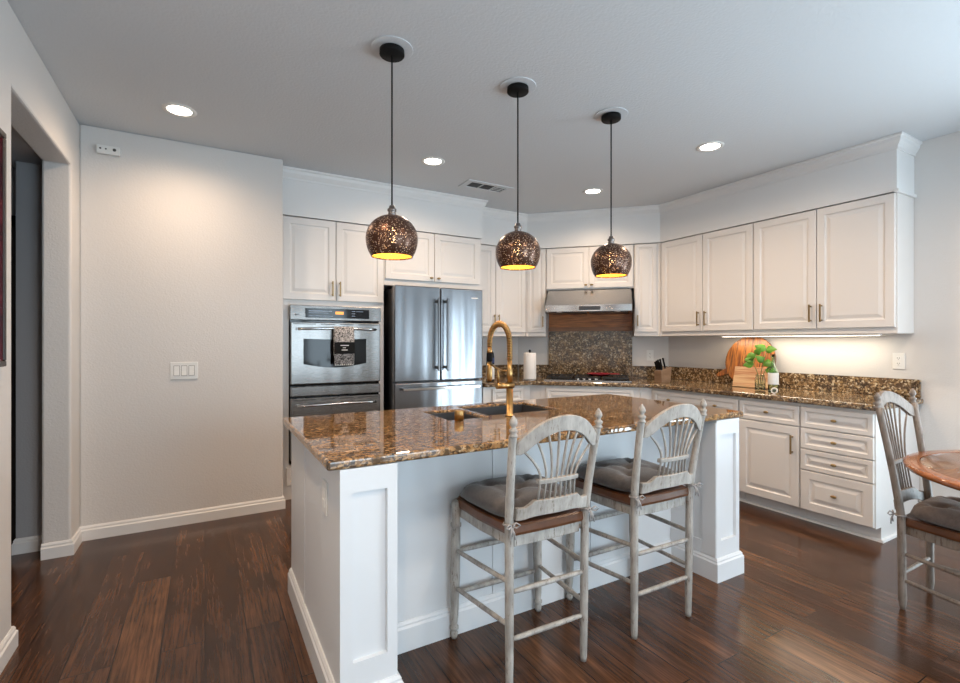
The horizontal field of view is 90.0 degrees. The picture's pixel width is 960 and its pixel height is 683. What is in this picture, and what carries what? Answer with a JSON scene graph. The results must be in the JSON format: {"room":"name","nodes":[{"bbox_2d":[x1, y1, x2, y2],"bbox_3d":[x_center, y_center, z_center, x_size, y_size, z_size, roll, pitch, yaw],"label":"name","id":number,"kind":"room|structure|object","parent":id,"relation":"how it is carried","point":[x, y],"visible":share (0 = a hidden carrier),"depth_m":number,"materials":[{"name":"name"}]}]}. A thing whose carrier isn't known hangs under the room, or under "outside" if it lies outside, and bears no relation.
{"room":"kitchen","nodes":[
{"label":"kitchen","id":0,"kind":"room"},
{"bbox_2d":[11,168,15,215],"bbox_3d":[-3.982,0.100,2.606,2.280,2.440,0.120,0,0,-30],"label":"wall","id":1,"kind":"structure","parent":0,"point":[13,170],"depth_m":3.09,"materials":[{"name":"grey paint"}]},
{"bbox_2d":[11,215,15,544],"bbox_3d":[-3.381,0.260,2.846,1.000,2.120,0.060,0,0,-30],"label":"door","id":2,"kind":"structure","parent":1,"relation":"in","point":[13,218],"depth_m":3.05,"materials":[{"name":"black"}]},
{"bbox_2d":[11,126,41,167],"bbox_3d":[-3.167,-1.150,1.344,2.440,0.060,3.120,0,0,-30],"label":"ceiling","id":3,"kind":"structure","parent":0,"point":[21,151],"depth_m":2.84,"materials":[{"name":"grey paint"}]},
{"bbox_2d":[16,161,41,538],"bbox_3d":[-2.883,0.100,3.143,0.160,2.440,0.280,0,0,-30],"label":"pier","id":4,"kind":"object","parent":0,"point":[28,175],"visible":0.43,"depth_m":3.01,"materials":[{"name":"grey paint"}]},
{"bbox_2d":[0,0,79,643],"bbox_3d":[-1.086,-0.060,0.306,0.140,2.760,6.810,0,0,-30],"label":"wall","id":5,"kind":"structure","parent":0,"point":[31,102],"depth_m":2.91,"materials":[{"name":"white paint"}]},
{"bbox_2d":[0,128,5,366],"bbox_3d":[-1.746,-0.368,1.628,0.026,0.936,0.690,0,0,-30],"label":"framed picture","id":6,"kind":"object","parent":5,"relation":"attached to","point":[2,133],"visible":1,"depth_m":1.91,"materials":[{"name":"black"}]},
{"bbox_2d":[0,626,17,673],"bbox_3d":[-0.730,1.272,-0.299,0.156,0.095,5.406,0,0,-30],"label":"baseboard","id":7,"kind":"structure","parent":5,"relation":"attached to","point":[9,644],"depth_m":1.99,"materials":[{"name":"white paint"}]},
{"bbox_2d":[80,124,282,526],"bbox_3d":[-2.317,-0.060,3.859,1.255,2.760,0.860,0,0,-30],"label":"wall","id":8,"kind":"structure","parent":0,"point":[181,243],"depth_m":3.44,"materials":[{"name":"white paint"}]},
{"bbox_2d":[96,144,120,156],"bbox_3d":[-2.504,-1.287,3.235,0.128,0.058,0.033,0,0,-30],"label":"detector","id":9,"kind":"object","parent":8,"relation":"attached to","point":[100,149],"visible":1,"depth_m":3.23,"materials":[{"name":"white plastic"}]},
{"bbox_2d":[11,496,284,560],"bbox_3d":[-2.189,1.272,3.341,1.590,0.095,0.289,0,0,-32],"label":"baseboard","id":10,"kind":"structure","parent":8,"relation":"attached to","point":[51,550],"depth_m":3.32,"materials":[{"name":"white paint"}]},
{"bbox_2d":[170,362,197,379],"bbox_3d":[-2.133,0.210,3.461,0.172,0.124,0.011,0,0,-30],"label":"light switch","id":11,"kind":"object","parent":8,"relation":"attached to","point":[178,370],"visible":1,"depth_m":3.46,"materials":[{"name":"white plastic"}]},
{"bbox_2d":[0,499,959,682],"bbox_3d":[0.039,1.345,1.290,8.150,0.050,7.700,0,0,-30],"label":"floor","id":12,"kind":"structure","parent":0,"point":[208,601],"depth_m":2.28,"materials":[{"name":"brown wood"}]},
{"bbox_2d":[283,216,383,499],"bbox_3d":[-1.383,0.137,4.397,0.880,2.366,0.574,0,0,-30],"label":"tall cabinet","id":13,"kind":"object","parent":12,"relation":"on","point":[326,263],"visible":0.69,"depth_m":4.14,"materials":[{"name":"white paint"}]},
{"bbox_2d":[289,304,380,463],"bbox_3d":[-1.336,0.357,4.329,0.772,1.325,0.568,0,0,-30],"label":"wall oven","id":14,"kind":"object","parent":13,"relation":"in","point":[317,386],"visible":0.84,"depth_m":4.11,"materials":[{"name":"silver metal"}]},
{"bbox_2d":[333,326,354,364],"bbox_3d":[-1.165,0.037,4.111,0.172,0.330,0.052,0,0,-30],"label":"tea towel","id":15,"kind":"object","parent":14,"relation":"hanging from","point":[343,337],"visible":1,"depth_m":4.09,"materials":[{"name":"grey fabric"}]},
{"bbox_2d":[384,232,480,379],"bbox_3d":[-0.554,0.136,4.875,1.030,2.364,0.568,0,0,-30],"label":"tall cabinet","id":16,"kind":"object","parent":12,"relation":"on","point":[441,261],"visible":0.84,"depth_m":4.69,"materials":[{"name":"white paint"}]},
{"bbox_2d":[384,285,481,409],"bbox_3d":[-0.523,0.407,4.764,0.905,1.825,0.762,0,0,-30],"label":"refrigerator","id":17,"kind":"object","parent":12,"relation":"on","point":[433,335],"visible":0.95,"depth_m":4.45,"materials":[{"name":"grey metal"}]},
{"bbox_2d":[482,385,523,402],"bbox_3d":[0.081,0.886,5.132,0.486,0.868,0.754,0,0,-30],"label":"base cabinet","id":18,"kind":"object","parent":12,"relation":"on","point":[489,394],"visible":0.07,"depth_m":4.80,"materials":[{"name":"white paint"}]},
{"bbox_2d":[288,418,743,682],"bbox_3d":[0.241,0.878,2.643,2.290,0.884,1.093,0,0,-30],"label":"kitchen island","id":19,"kind":"object","parent":12,"relation":"on","point":[369,572],"visible":0.62,"depth_m":2.13,"materials":[{"name":"white paint"}]},
{"bbox_2d":[322,478,327,515],"bbox_3d":[-0.585,0.587,1.811,0.006,0.123,0.075,0,0,-30],"label":"outlet","id":20,"kind":"object","parent":19,"relation":"attached to","point":[324,480],"depth_m":1.79,"materials":[{"name":"white plastic"}]},
{"bbox_2d":[283,394,742,470],"bbox_3d":[0.238,0.392,2.646,2.337,0.086,1.074,0,0,-30],"label":"island countertop","id":21,"kind":"structure","parent":19,"relation":"on","point":[356,439],"depth_m":2.26,"materials":[{"name":"brown stone"}]},
{"bbox_2d":[431,404,549,420],"bbox_3d":[0.065,0.530,2.814,0.738,0.230,0.418,0,0,-30],"label":"sink","id":22,"kind":"object","parent":21,"relation":"in","point":[495,410],"visible":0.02,"depth_m":3.04,"materials":[{"name":"grey metal"}]},
{"bbox_2d":[487,321,514,416],"bbox_3d":[0.085,0.142,2.660,0.108,0.516,0.254,0,0,-30],"label":"kitchen faucet","id":23,"kind":"object","parent":21,"relation":"on","point":[509,385],"visible":0.98,"depth_m":2.58,"materials":[{"name":"gold metal"}]},
{"bbox_2d":[450,408,602,682],"bbox_3d":[0.203,0.795,2.046,0.514,1.051,0.578,0,0,-28],"label":"bar stool","id":24,"kind":"object","parent":12,"relation":"on","point":[548,518],"visible":0.94,"depth_m":1.90,"materials":[{"name":"grey wood"}]},
{"bbox_2d":[460,474,598,539],"bbox_3d":[0.187,0.679,2.059,0.448,0.118,0.447,0,0,-28],"label":"seat cushion","id":25,"kind":"object","parent":24,"relation":"on","point":[489,495],"visible":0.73,"depth_m":2.00,"materials":[{"name":"grey fabric"}]},
{"bbox_2d":[541,385,639,398],"bbox_3d":[1.169,0.886,5.105,0.980,0.868,0.634,0,0,15],"label":"base cabinet","id":26,"kind":"object","parent":12,"relation":"on","point":[547,391],"visible":0.06,"depth_m":4.85,"materials":[{"name":"white paint"}]},
{"bbox_2d":[524,385,540,399],"bbox_3d":[0.534,0.839,5.372,0.534,0.773,0.767,0,0,-30],"label":"cabinet filler","id":27,"kind":"object","parent":26,"relation":"attached to","point":[530,391],"visible":0.09,"depth_m":5.00,"materials":[{"name":"white paint"}]},
{"bbox_2d":[640,388,653,399],"bbox_3d":[1.833,0.839,5.035,0.754,0.773,0.483,0,0,-30],"label":"cabinet filler","id":28,"kind":"object","parent":26,"relation":"attached to","point":[646,393],"visible":0.09,"depth_m":4.71,"materials":[{"name":"white paint"}]},
{"bbox_2d":[481,376,922,410],"bbox_3d":[1.628,0.430,4.660,3.929,0.040,1.655,0,0,33],"label":"countertop","id":29,"kind":"structure","parent":26,"relation":"on","point":[803,396],"depth_m":4.04,"materials":[{"name":"brown stone"}]},
{"bbox_2d":[486,350,493,380],"bbox_3d":[0.107,0.203,4.994,0.086,0.414,0.086,0,0,-30],"label":"bottle","id":30,"kind":"object","parent":29,"relation":"on","point":[492,350],"visible":0.38,"depth_m":4.97,"materials":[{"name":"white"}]},
{"bbox_2d":[522,349,536,380],"bbox_3d":[0.527,0.246,5.067,0.156,0.326,0.156,0,0,-30],"label":"paper towel holder","id":31,"kind":"object","parent":29,"relation":"on","point":[529,349],"visible":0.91,"depth_m":5.02,"materials":[{"name":"silver metal"}]},
{"bbox_2d":[524,353,535,378],"bbox_3d":[0.527,0.258,5.067,0.132,0.276,0.132,0,0,-30],"label":"paper towel roll","id":32,"kind":"object","parent":31,"relation":"on","point":[529,358],"visible":0.99,"depth_m":5.01,"materials":[{"name":"white paper"}]},
{"bbox_2d":[544,374,631,381],"bbox_3d":[1.161,0.389,5.168,0.880,0.040,0.516,0,0,15],"label":"cooktop","id":33,"kind":"object","parent":29,"relation":"in","point":[561,377],"visible":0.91,"depth_m":5.04,"materials":[{"name":"black metal"}]},
{"bbox_2d":[587,372,618,375],"bbox_3d":[1.306,0.355,5.193,0.316,0.026,0.270,0,0,-20],"label":"spoon rest","id":34,"kind":"object","parent":33,"relation":"on","point":[592,373],"visible":1,"depth_m":5.14,"materials":[{"name":"red ceramic"}]},
{"bbox_2d":[654,367,671,382],"bbox_3d":[1.836,0.332,4.817,0.134,0.154,0.100,0,0,-22],"label":"knife block","id":35,"kind":"object","parent":29,"relation":"on","point":[660,376],"visible":0.89,"depth_m":4.78,"materials":[{"name":"brown wood"}]},
{"bbox_2d":[716,337,775,379],"bbox_3d":[2.483,0.178,4.483,0.125,0.455,0.538,0,0,-28],"label":"round board","id":36,"kind":"object","parent":29,"relation":"on","point":[736,355],"visible":0.59,"depth_m":4.52,"materials":[{"name":"brown wood"}]},
{"bbox_2d":[732,366,767,388],"bbox_3d":[2.413,0.320,4.266,0.074,0.183,0.310,0,0,-34],"label":"board","id":37,"kind":"object","parent":29,"relation":"on","point":[743,376],"visible":0.64,"depth_m":4.29,"materials":[{"name":"beige wood"}]},
{"bbox_2d":[755,375,765,390],"bbox_3d":[2.335,0.344,4.002,0.078,0.132,0.078,0,0,-30],"label":"glass jar","id":38,"kind":"object","parent":29,"relation":"on","point":[760,381],"visible":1,"depth_m":3.97,"materials":[{"name":"clear glass"}]},
{"bbox_2d":[743,344,777,374],"bbox_3d":[2.321,0.201,3.978,0.055,0.357,0.281,0,0,-30],"label":"pothos cutting","id":39,"kind":"object","parent":38,"relation":"in","point":[760,348],"visible":0.89,"depth_m":3.98,"materials":[{"name":"green plant"}]},
{"bbox_2d":[768,354,778,393],"bbox_3d":[2.329,0.255,3.811,0.076,0.309,0.076,0,0,-30],"label":"glass bottle","id":40,"kind":"object","parent":29,"relation":"on","point":[773,374],"visible":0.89,"depth_m":3.79,"materials":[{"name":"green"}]},
{"bbox_2d":[771,387,777,393],"bbox_3d":[2.307,0.385,3.762,0.018,0.050,0.050,0,0,-30],"label":"disc","id":41,"kind":"object","parent":29,"relation":"on","point":[774,390],"visible":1,"depth_m":3.76,"materials":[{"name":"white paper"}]},
{"bbox_2d":[566,399,706,639],"bbox_3d":[0.761,0.795,2.358,0.514,1.051,0.578,0,0,-29],"label":"bar stool","id":42,"kind":"object","parent":12,"relation":"on","point":[662,492],"visible":0.87,"depth_m":2.20,"materials":[{"name":"grey wood"}]},
{"bbox_2d":[576,458,701,509],"bbox_3d":[0.761,0.679,2.379,0.448,0.118,0.447,0,0,-29],"label":"seat cushion","id":43,"kind":"object","parent":42,"relation":"on","point":[616,474],"visible":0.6,"depth_m":2.31,"materials":[{"name":"grey fabric"}]},
{"bbox_2d":[653,388,745,499],"bbox_3d":[2.178,0.886,4.452,0.734,0.868,0.866,0,0,-30],"label":"base cabinet","id":44,"kind":"object","parent":12,"relation":"on","point":[715,401],"visible":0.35,"depth_m":4.23,"materials":[{"name":"white paint"}]},
{"bbox_2d":[739,397,806,516],"bbox_3d":[2.509,0.886,3.874,0.734,0.868,0.462,0,0,-30],"label":"base cabinet","id":45,"kind":"object","parent":12,"relation":"on","point":[769,430],"visible":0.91,"depth_m":3.70,"materials":[{"name":"white paint"}]},
{"bbox_2d":[801,404,918,538],"bbox_3d":[2.740,0.886,3.478,0.728,0.868,0.452,0,0,-30],"label":"base cabinet","id":46,"kind":"object","parent":12,"relation":"on","point":[846,483],"visible":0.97,"depth_m":3.28,"materials":[{"name":"white paint"}]},
{"bbox_2d":[873,388,959,609],"bbox_3d":[2.308,0.789,2.328,0.494,1.063,0.583,0,0,-30],"label":"dining chair","id":47,"kind":"object","parent":12,"relation":"on","point":[932,534],"visible":0.97,"depth_m":2.40,"materials":[{"name":"grey wood"}]},
{"bbox_2d":[887,496,959,530],"bbox_3d":[2.323,0.845,2.303,0.443,0.126,0.447,0,0,-30],"label":"seat cushion","id":48,"kind":"object","parent":47,"relation":"on","point":[943,511],"visible":0.98,"depth_m":2.29,"materials":[{"name":"grey fabric"}]},
{"bbox_2d":[903,450,959,490],"bbox_3d":[2.514,0.944,1.949,1.198,0.744,1.198,0,0,-30],"label":"dining table","id":49,"kind":"object","parent":12,"relation":"on","point":[942,467],"visible":1,"depth_m":2.21,"materials":[{"name":"brown wood"}]},
{"bbox_2d":[7,0,959,213],"bbox_3d":[1.141,-1.480,1.921,5.610,0.080,7.700,0,0,-30],"label":"ceiling","id":50,"kind":"structure","parent":0,"point":[302,84],"depth_m":2.62,"materials":[{"name":"grey paint"}]},
{"bbox_2d":[161,102,196,117],"bbox_3d":[-1.869,-1.436,2.986,0.190,0.006,0.190,0,0,-30],"label":"recessed light","id":51,"kind":"object","parent":50,"relation":"in","point":[176,109],"visible":1,"depth_m":2.98,"materials":[{"name":"white plastic"}]},
{"bbox_2d":[366,35,417,259],"bbox_3d":[-0.432,-0.928,2.359,0.253,1.024,0.253,0,0,-30],"label":"pendant lamp","id":52,"kind":"object","parent":50,"relation":"hanging from","point":[388,234],"visible":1,"depth_m":2.29,"materials":[{"name":"brown metal"}]},
{"bbox_2d":[387,205,396,213],"bbox_3d":[-0.432,-0.642,2.359,0.044,0.056,0.044,0,0,-30],"label":"socket","id":53,"kind":"object","parent":52,"relation":"attached to","point":[391,210],"depth_m":2.34,"materials":[{"name":"grey metal"}]},
{"bbox_2d":[421,157,444,165],"bbox_3d":[-0.375,-1.436,3.830,0.190,0.006,0.190,0,0,-30],"label":"recessed light","id":54,"kind":"object","parent":50,"relation":"in","point":[431,161],"visible":1,"depth_m":3.83,"materials":[{"name":"beige"}]},
{"bbox_2d":[458,179,513,193],"bbox_3d":[0.059,-1.436,4.465,0.480,0.008,0.210,0,0,-30],"label":"ceiling vent","id":55,"kind":"object","parent":50,"relation":"in","point":[471,184],"visible":1,"depth_m":4.45,"materials":[{"name":"white metal"}]},
{"bbox_2d":[495,77,539,269],"bbox_3d":[0.214,-0.928,2.709,0.253,1.024,0.253,0,0,-30],"label":"pendant lamp","id":56,"kind":"object","parent":50,"relation":"hanging from","point":[517,249],"visible":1,"depth_m":2.64,"materials":[{"name":"brown"}]},
{"bbox_2d":[514,223,521,230],"bbox_3d":[0.214,-0.642,2.709,0.044,0.056,0.044,0,0,-30],"label":"socket","id":57,"kind":"object","parent":56,"relation":"attached to","point":[517,227],"depth_m":2.69,"materials":[{"name":"grey metal"}]},
{"bbox_2d":[583,188,602,194],"bbox_3d":[1.081,-1.436,4.595,0.190,0.006,0.190,0,0,-30],"label":"recessed light","id":58,"kind":"object","parent":50,"relation":"in","point":[590,191],"visible":1,"depth_m":4.59,"materials":[{"name":"beige"}]},
{"bbox_2d":[591,107,631,277],"bbox_3d":[0.832,-0.928,3.046,0.253,1.024,0.253,0,0,-30],"label":"pendant lamp","id":59,"kind":"object","parent":50,"relation":"hanging from","point":[610,260],"visible":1,"depth_m":2.98,"materials":[{"name":"brown"}]},
{"bbox_2d":[608,236,614,242],"bbox_3d":[0.832,-0.642,3.046,0.044,0.056,0.044,0,0,-30],"label":"socket","id":60,"kind":"object","parent":59,"relation":"attached to","point":[611,239],"depth_m":3.03,"materials":[{"name":"grey metal"}]},
{"bbox_2d":[696,141,724,151],"bbox_3d":[1.699,-1.436,3.543,0.190,0.006,0.190,0,0,-30],"label":"recessed light","id":61,"kind":"object","parent":50,"relation":"in","point":[713,145],"visible":1,"depth_m":3.54,"materials":[{"name":"beige"}]},
{"bbox_2d":[482,336,517,376],"bbox_3d":[-0.190,-0.060,5.498,4.065,2.760,0.130,0,0,-30],"label":"wall","id":62,"kind":"structure","parent":0,"point":[499,344],"depth_m":5.67,"materials":[{"name":"white paint"}]},
{"bbox_2d":[482,364,517,376],"bbox_3d":[0.104,0.342,5.577,0.796,0.134,0.021,0,0,-30],"label":"backsplash","id":63,"kind":"structure","parent":62,"relation":"attached to","point":[514,366],"depth_m":5.66,"materials":[{"name":"brown stone"}]},
{"bbox_2d":[481,245,527,336],"bbox_3d":[0.166,-0.552,5.417,0.745,0.988,0.354,0,0,-30],"label":"upper cabinet","id":64,"kind":"object","parent":62,"relation":"attached to","point":[504,292],"visible":0.59,"depth_m":5.30,"materials":[{"name":"white paint"}]},
{"bbox_2d":[519,364,548,375],"bbox_3d":[0.643,0.342,5.723,0.351,0.134,0.022,0,0,15],"label":"backsplash","id":65,"kind":"structure","parent":62,"relation":"attached to","point":[541,370],"depth_m":5.69,"materials":[{"name":"brown stone"}]},
{"bbox_2d":[518,291,668,375],"bbox_3d":[1.279,-0.060,5.570,1.204,2.760,1.204,0,0,-30],"label":"wall","id":66,"kind":"structure","parent":0,"point":[640,344],"depth_m":5.44,"materials":[{"name":"white paint"}]},
{"bbox_2d":[527,249,548,336],"bbox_3d":[0.669,-0.552,5.558,0.217,0.988,0.324,0,0,15],"label":"upper cabinet","id":67,"kind":"object","parent":66,"relation":"attached to","point":[537,318],"visible":0.87,"depth_m":5.43,"materials":[{"name":"white paint"}]},
{"bbox_2d":[549,331,631,377],"bbox_3d":[1.270,0.145,5.558,0.940,0.527,0.023,0,0,15],"label":"backsplash","id":68,"kind":"structure","parent":66,"relation":"attached to","point":[570,352],"depth_m":5.54,"materials":[{"name":"brown stone"}]},
{"bbox_2d":[549,312,632,330],"bbox_3d":[1.267,-0.225,5.539,0.940,0.210,0.059,0,0,15],"label":"wood panel","id":69,"kind":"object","parent":66,"relation":"attached to","point":[575,322],"depth_m":5.52,"materials":[{"name":"brown wood"}]},
{"bbox_2d":[633,243,657,335],"bbox_3d":[1.814,-0.552,5.247,0.256,0.988,0.324,0,0,15],"label":"upper cabinet","id":70,"kind":"object","parent":66,"relation":"attached to","point":[645,290],"visible":0.96,"depth_m":5.13,"materials":[{"name":"white paint"}]},
{"bbox_2d":[632,366,666,377],"bbox_3d":[1.902,0.342,5.380,0.370,0.134,0.022,0,0,15],"label":"backsplash","id":71,"kind":"structure","parent":66,"relation":"attached to","point":[637,371],"depth_m":5.39,"materials":[{"name":"brown stone"}]},
{"bbox_2d":[647,350,653,360],"bbox_3d":[1.911,0.155,5.392,0.074,0.120,0.009,0,0,15],"label":"wall outlet","id":72,"kind":"object","parent":66,"relation":"attached to","point":[650,353],"visible":1,"depth_m":5.39,"materials":[{"name":"white plastic"}]},
{"bbox_2d":[283,149,913,248],"bbox_3d":[0.719,-1.246,4.698,5.160,0.387,2.100,0,0,8],"label":"soffit","id":73,"kind":"structure","parent":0,"point":[879,174],"depth_m":4.32,"materials":[{"name":"white paint"}]},
{"bbox_2d":[546,245,633,290],"bbox_3d":[1.232,-0.811,5.408,0.944,0.469,0.318,0,0,15],"label":"upper cabinet","id":74,"kind":"object","parent":73,"relation":"attached to","point":[566,268],"visible":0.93,"depth_m":5.32,"materials":[{"name":"white paint"}]},
{"bbox_2d":[545,289,631,314],"bbox_3d":[1.201,-0.440,5.298,0.892,0.261,0.544,0,0,15],"label":"range hood","id":75,"kind":"object","parent":74,"relation":"attached to","point":[597,301],"visible":1,"depth_m":5.12,"materials":[{"name":"silver metal"}]},
{"bbox_2d":[283,131,921,222],"bbox_3d":[0.878,-1.392,4.490,4.852,0.094,1.830,0,0,8],"label":"crown molding","id":76,"kind":"structure","parent":73,"relation":"attached to","point":[902,141],"depth_m":4.32,"materials":[{"name":"white paint"}]},
{"bbox_2d":[894,188,916,197],"bbox_3d":[3.029,-1.053,3.415,0.308,0.022,0.024,0,0,-30],"label":"trim ledge","id":77,"kind":"object","parent":73,"relation":"attached to","point":[898,190],"visible":1,"depth_m":3.39,"materials":[{"name":"white paint"}]},
{"bbox_2d":[669,131,959,501],"bbox_3d":[3.361,-0.060,3.267,0.120,2.760,7.530,0,0,-30],"label":"wall","id":78,"kind":"structure","parent":0,"point":[932,353],"depth_m":3.43,"materials":[{"name":"white paint"}]},
{"bbox_2d":[658,223,753,335],"bbox_3d":[2.260,-0.552,4.734,0.326,0.988,1.024,0,0,-30],"label":"upper cabinet","id":79,"kind":"object","parent":78,"relation":"attached to","point":[706,281],"visible":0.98,"depth_m":4.61,"materials":[{"name":"white paint"}]},
{"bbox_2d":[669,366,920,397],"bbox_3d":[2.635,0.342,4.387,0.022,0.134,2.155,0,0,-30],"label":"backsplash","id":80,"kind":"structure","parent":78,"relation":"attached to","point":[835,383],"depth_m":3.95,"materials":[{"name":"brown stone"}]},
{"bbox_2d":[739,498,896,542],"bbox_3d":[2.465,1.311,4.069,0.631,0.018,1.788,0,0,-30],"label":"trim","id":81,"kind":"structure","parent":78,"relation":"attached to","point":[890,537],"depth_m":3.43,"materials":[{"name":"white paint"}]},
{"bbox_2d":[754,192,913,334],"bbox_3d":[2.766,-0.552,3.851,0.326,0.988,1.010,0,0,-30],"label":"upper cabinet","id":82,"kind":"object","parent":78,"relation":"attached to","point":[846,268],"visible":0.99,"depth_m":3.66,"materials":[{"name":"white paint"}]},
{"bbox_2d":[721,334,881,336],"bbox_3d":[2.637,-0.051,4.068,0.060,0.014,1.240,0,0,-30],"label":"light bar","id":83,"kind":"object","parent":82,"relation":"attached to","point":[806,334],"visible":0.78,"depth_m":3.93,"materials":[{"name":"white plastic"}]},
{"bbox_2d":[892,353,904,368],"bbox_3d":[3.112,0.145,3.568,0.009,0.120,0.074,0,0,-30],"label":"wall outlet","id":84,"kind":"object","parent":78,"relation":"attached to","point":[898,359],"visible":1,"depth_m":3.57,"materials":[{"name":"white plastic"}]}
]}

